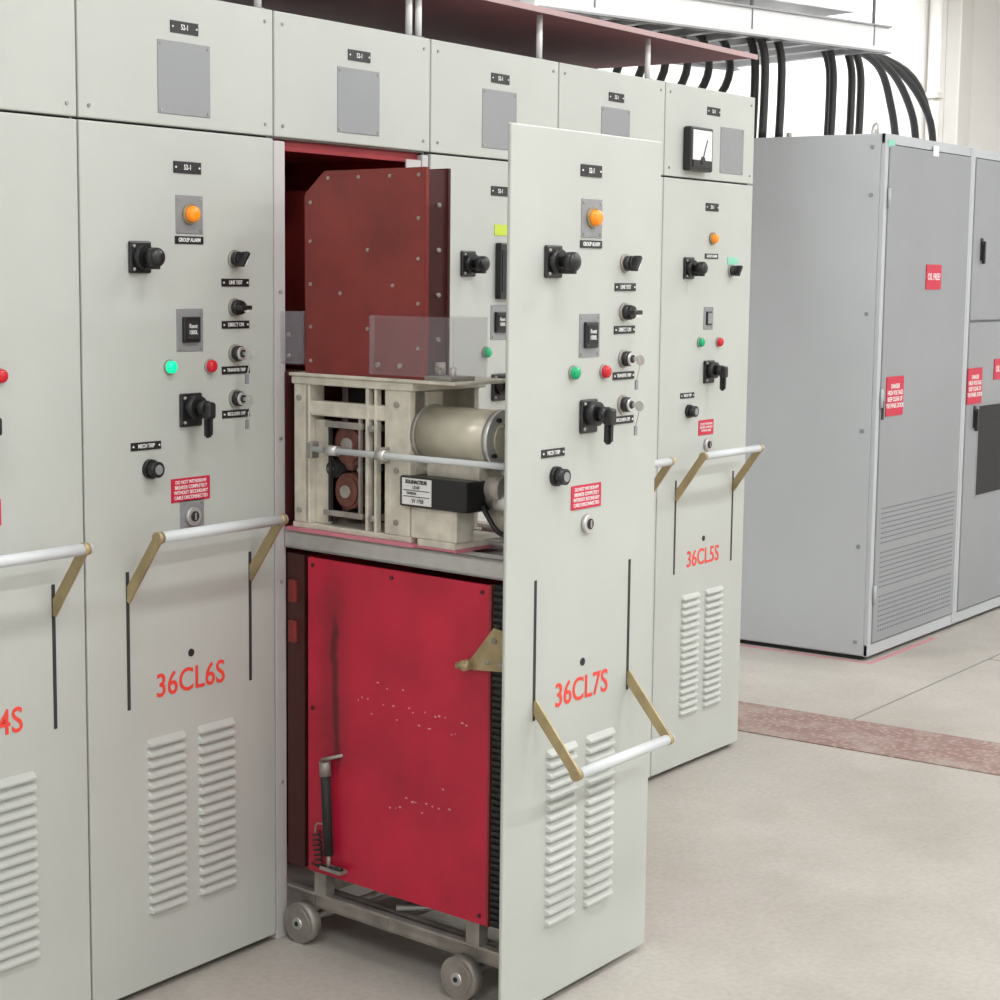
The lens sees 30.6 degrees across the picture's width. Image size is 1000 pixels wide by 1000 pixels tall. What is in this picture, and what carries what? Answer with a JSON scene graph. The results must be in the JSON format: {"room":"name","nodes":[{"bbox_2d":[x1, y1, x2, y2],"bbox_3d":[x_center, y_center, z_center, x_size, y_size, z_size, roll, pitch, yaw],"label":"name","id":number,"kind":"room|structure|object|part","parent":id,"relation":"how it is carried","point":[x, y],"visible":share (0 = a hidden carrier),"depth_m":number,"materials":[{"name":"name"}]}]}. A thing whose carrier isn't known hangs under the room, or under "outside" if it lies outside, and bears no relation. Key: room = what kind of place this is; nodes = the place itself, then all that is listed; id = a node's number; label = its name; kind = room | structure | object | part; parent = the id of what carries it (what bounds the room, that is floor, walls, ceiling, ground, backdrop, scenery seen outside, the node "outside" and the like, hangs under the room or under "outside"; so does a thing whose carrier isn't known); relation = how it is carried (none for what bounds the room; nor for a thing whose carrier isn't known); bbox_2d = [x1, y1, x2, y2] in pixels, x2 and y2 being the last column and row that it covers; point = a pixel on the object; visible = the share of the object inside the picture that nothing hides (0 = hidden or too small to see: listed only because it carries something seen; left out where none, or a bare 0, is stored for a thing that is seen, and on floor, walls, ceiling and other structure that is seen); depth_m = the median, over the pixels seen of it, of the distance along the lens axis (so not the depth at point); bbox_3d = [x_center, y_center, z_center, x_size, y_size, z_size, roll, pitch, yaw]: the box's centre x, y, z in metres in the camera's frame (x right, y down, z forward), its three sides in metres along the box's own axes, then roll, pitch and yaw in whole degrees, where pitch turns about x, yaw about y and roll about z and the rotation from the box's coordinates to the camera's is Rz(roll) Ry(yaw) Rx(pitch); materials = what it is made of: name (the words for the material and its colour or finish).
{"room":"electrical room","nodes":[
{"label":"electrical room","id":0,"kind":"room"},
{"bbox_2d":[219,0,757,78],"bbox_3d":[-0.799,-1.285,4.806,1.104,0.142,4.200,6,9,35],"label":"canopy","id":1,"kind":"object","parent":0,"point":[507,26],"visible":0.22,"depth_m":5.50,"materials":[{"name":"red"}]},
{"bbox_2d":[118,606,999,999],"bbox_3d":[2.807,0.963,6.304,8.600,0.102,18.000,6,9,35],"label":"floor","id":2,"kind":"structure","parent":0,"point":[777,868],"depth_m":5.04,"materials":[{"name":"concrete"}]},
{"bbox_2d":[0,0,92,999],"bbox_3d":[-1.507,0.016,3.980,1.314,2.254,0.598,6,9,35],"label":"tall cabinet","id":3,"kind":"object","parent":2,"relation":"on","point":[45,908],"visible":1,"depth_m":3.81,"materials":[{"name":"metal"}]},
{"bbox_3d":[-1.061,-0.916,3.552,0.026,0.290,0.595,6,9,35],"label":"compartment panel","id":4,"kind":"part","parent":3,"relation":"part of","materials":[{"name":"paint"}]},
{"bbox_2d":[69,0,288,999],"bbox_3d":[-1.157,-0.040,4.465,1.314,2.254,0.598,6,9,35],"label":"tall cabinet","id":5,"kind":"object","parent":2,"relation":"on","point":[174,116],"visible":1,"depth_m":4.12,"materials":[{"name":"metal"}]},
{"bbox_3d":[-0.712,-0.972,4.037,0.026,0.290,0.595,6,9,35],"label":"compartment panel","id":6,"kind":"part","parent":5,"relation":"part of","materials":[{"name":"paint"}]},
{"bbox_2d":[266,11,429,938],"bbox_3d":[-0.853,-0.100,4.981,1.204,2.254,0.598,6,9,35],"label":"tall cabinet","id":7,"kind":"object","parent":2,"relation":"on","point":[345,96],"visible":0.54,"depth_m":4.48,"materials":[{"name":"metal"}]},
{"bbox_3d":[-0.363,-1.028,4.522,0.026,0.290,0.595,6,9,35],"label":"compartment panel","id":8,"kind":"part","parent":7,"relation":"part of","materials":[{"name":"paint"}]},
{"bbox_2d":[284,122,674,999],"bbox_3d":[-0.149,0.126,4.420,1.191,1.957,0.605,7,9,41],"label":"truck","id":9,"kind":"object","parent":2,"relation":"on","point":[470,708],"visible":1,"depth_m":4.16,"materials":[{"name":"paint"}]},
{"bbox_3d":[-0.413,0.751,4.399,0.102,0.293,0.033,6,9,36],"label":"trip rod and spring","id":10,"kind":"part","parent":9,"relation":"part of","materials":[{"name":"black metal"}]},
{"bbox_2d":[285,521,503,580],"bbox_3d":[-0.103,0.093,4.371,0.720,0.067,0.454,7,9,41],"label":"shelf","id":11,"kind":"object","parent":9,"relation":"attached to","point":[478,553],"depth_m":4.19,"materials":[{"name":"metal"}]},
{"bbox_3d":[-0.061,-0.143,4.103,0.261,0.190,0.138,7,9,41],"label":"charging motor","id":12,"kind":"part","parent":9,"relation":"part of","materials":[{"name":"paint"}]},
{"bbox_3d":[0.186,0.156,4.130,0.009,1.941,0.610,6,9,35],"label":"door panel","id":13,"kind":"part","parent":9,"relation":"part of","materials":[{"name":"paint"}]},
{"bbox_2d":[421,39,557,521],"bbox_3d":[-0.459,-0.151,5.434,1.314,2.254,0.598,6,9,35],"label":"tall cabinet","id":14,"kind":"object","parent":2,"relation":"on","point":[475,93],"visible":0.22,"depth_m":4.97,"materials":[{"name":"metal"}]},
{"bbox_3d":[-0.028,0.028,5.144,0.022,1.941,0.595,6,9,35],"label":"door panel","id":15,"kind":"part","parent":14,"relation":"part of","materials":[{"name":"paint"}]},
{"bbox_3d":[-0.014,-1.083,5.006,0.026,0.290,0.595,6,9,35],"label":"compartment panel","id":16,"kind":"part","parent":14,"relation":"part of","materials":[{"name":"paint"}]},
{"bbox_2d":[557,62,675,777],"bbox_3d":[-0.110,-0.207,5.919,1.314,2.254,0.598,6,9,35],"label":"tall cabinet","id":17,"kind":"object","parent":2,"relation":"on","point":[590,100],"visible":0.05,"depth_m":5.51,"materials":[{"name":"metal"}]},
{"bbox_3d":[0.336,-1.139,5.491,0.026,0.290,0.595,6,9,35],"label":"compartment panel","id":18,"kind":"part","parent":17,"relation":"part of","materials":[{"name":"paint"}]},
{"bbox_3d":[0.321,-0.027,5.629,0.022,1.941,0.595,6,9,35],"label":"door panel","id":19,"kind":"part","parent":17,"relation":"part of","materials":[{"name":"paint"}]},
{"bbox_2d":[650,82,764,776],"bbox_3d":[0.239,-0.263,6.404,1.314,2.254,0.598,6,9,35],"label":"tall cabinet","id":20,"kind":"object","parent":2,"relation":"on","point":[709,134],"visible":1,"depth_m":6.07,"materials":[{"name":"metal"}]},
{"bbox_3d":[0.698,-1.193,5.967,0.058,0.290,0.595,6,9,35],"label":"compartment panel","id":21,"kind":"part","parent":20,"relation":"part of","materials":[{"name":"paint"}]},
{"bbox_2d":[740,122,972,659],"bbox_3d":[1.468,-0.529,8.466,1.065,2.306,0.984,6,9,35],"label":"tall cabinet","id":22,"kind":"object","parent":2,"relation":"on","point":[860,242],"visible":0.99,"depth_m":7.99,"materials":[{"name":"grey metal"}]},
{"bbox_2d":[737,701,999,775],"bbox_3d":[2.333,0.957,5.896,7.900,0.004,0.410,6,9,35],"label":"floor strip","id":23,"kind":"object","parent":2,"relation":"on","point":[957,752],"visible":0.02,"depth_m":6.58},
{"bbox_2d":[854,654,999,718],"bbox_3d":[5.750,0.723,8.117,5.743,0.001,11.200,6,9,35],"label":"trim","id":24,"kind":"structure","parent":2,"relation":"on","point":[997,654],"depth_m":7.44,"materials":[{"name":"grey"}]},
{"bbox_2d":[948,148,999,625],"bbox_3d":[2.080,-0.613,9.308,1.076,2.280,1.100,6,9,35],"label":"tall cabinet","id":25,"kind":"object","parent":2,"relation":"on","point":[977,569],"visible":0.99,"depth_m":8.75,"materials":[{"name":"grey metal"}]},
{"bbox_2d":[599,0,999,151],"bbox_3d":[-0.706,-1.518,8.550,0.100,4.200,18.000,6,9,35],"label":"wall","id":26,"kind":"structure","parent":0,"point":[805,88],"depth_m":13.21,"materials":[{"name":"paint"}]},
{"bbox_2d":[925,0,944,141],"bbox_3d":[3.233,-2.121,13.813,0.140,4.200,0.140,6,9,35],"label":"pipe","id":27,"kind":"object","parent":26,"relation":"attached to","point":[933,94],"visible":0.11,"depth_m":13.62,"materials":[{"name":"white metal"}]},
{"bbox_2d":[942,0,974,146],"bbox_3d":[3.530,-2.171,14.242,0.120,4.200,0.250,6,9,35],"label":"wall column","id":28,"kind":"structure","parent":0,"point":[960,19],"depth_m":14.03,"materials":[{"name":"white paint"}]},
{"bbox_3d":[2.855,-3.303,5.779,8.600,0.100,18.000,6,9,35],"label":"ceiling","id":29,"kind":"structure","parent":0,"visible":0},
{"bbox_2d":[514,0,891,70],"bbox_3d":[0.665,-2.776,7.964,2.106,1.530,0.994,-5,9,-39],"label":"tray","id":30,"kind":"object","parent":29,"relation":"hanging from","point":[804,28],"visible":0.51,"depth_m":7.89,"materials":[{"name":"white metal"}]},
{"bbox_2d":[612,26,733,92],"bbox_3d":[0.367,-0.705,7.922,1.560,2.766,0.637,-5,9,-40],"label":"power cables","id":31,"kind":"object","parent":30,"relation":"hanging from","point":[664,68],"visible":0.07,"depth_m":8.07,"materials":[{"name":"black rubber"}]},
{"bbox_2d":[745,37,935,140],"bbox_3d":[1.723,-1.953,8.799,0.230,0.546,2.218,6,9,38],"label":"power cables","id":32,"kind":"object","parent":30,"relation":"hanging from","point":[897,71],"visible":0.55,"depth_m":8.53,"materials":[{"name":"black rubber"}]}
]}

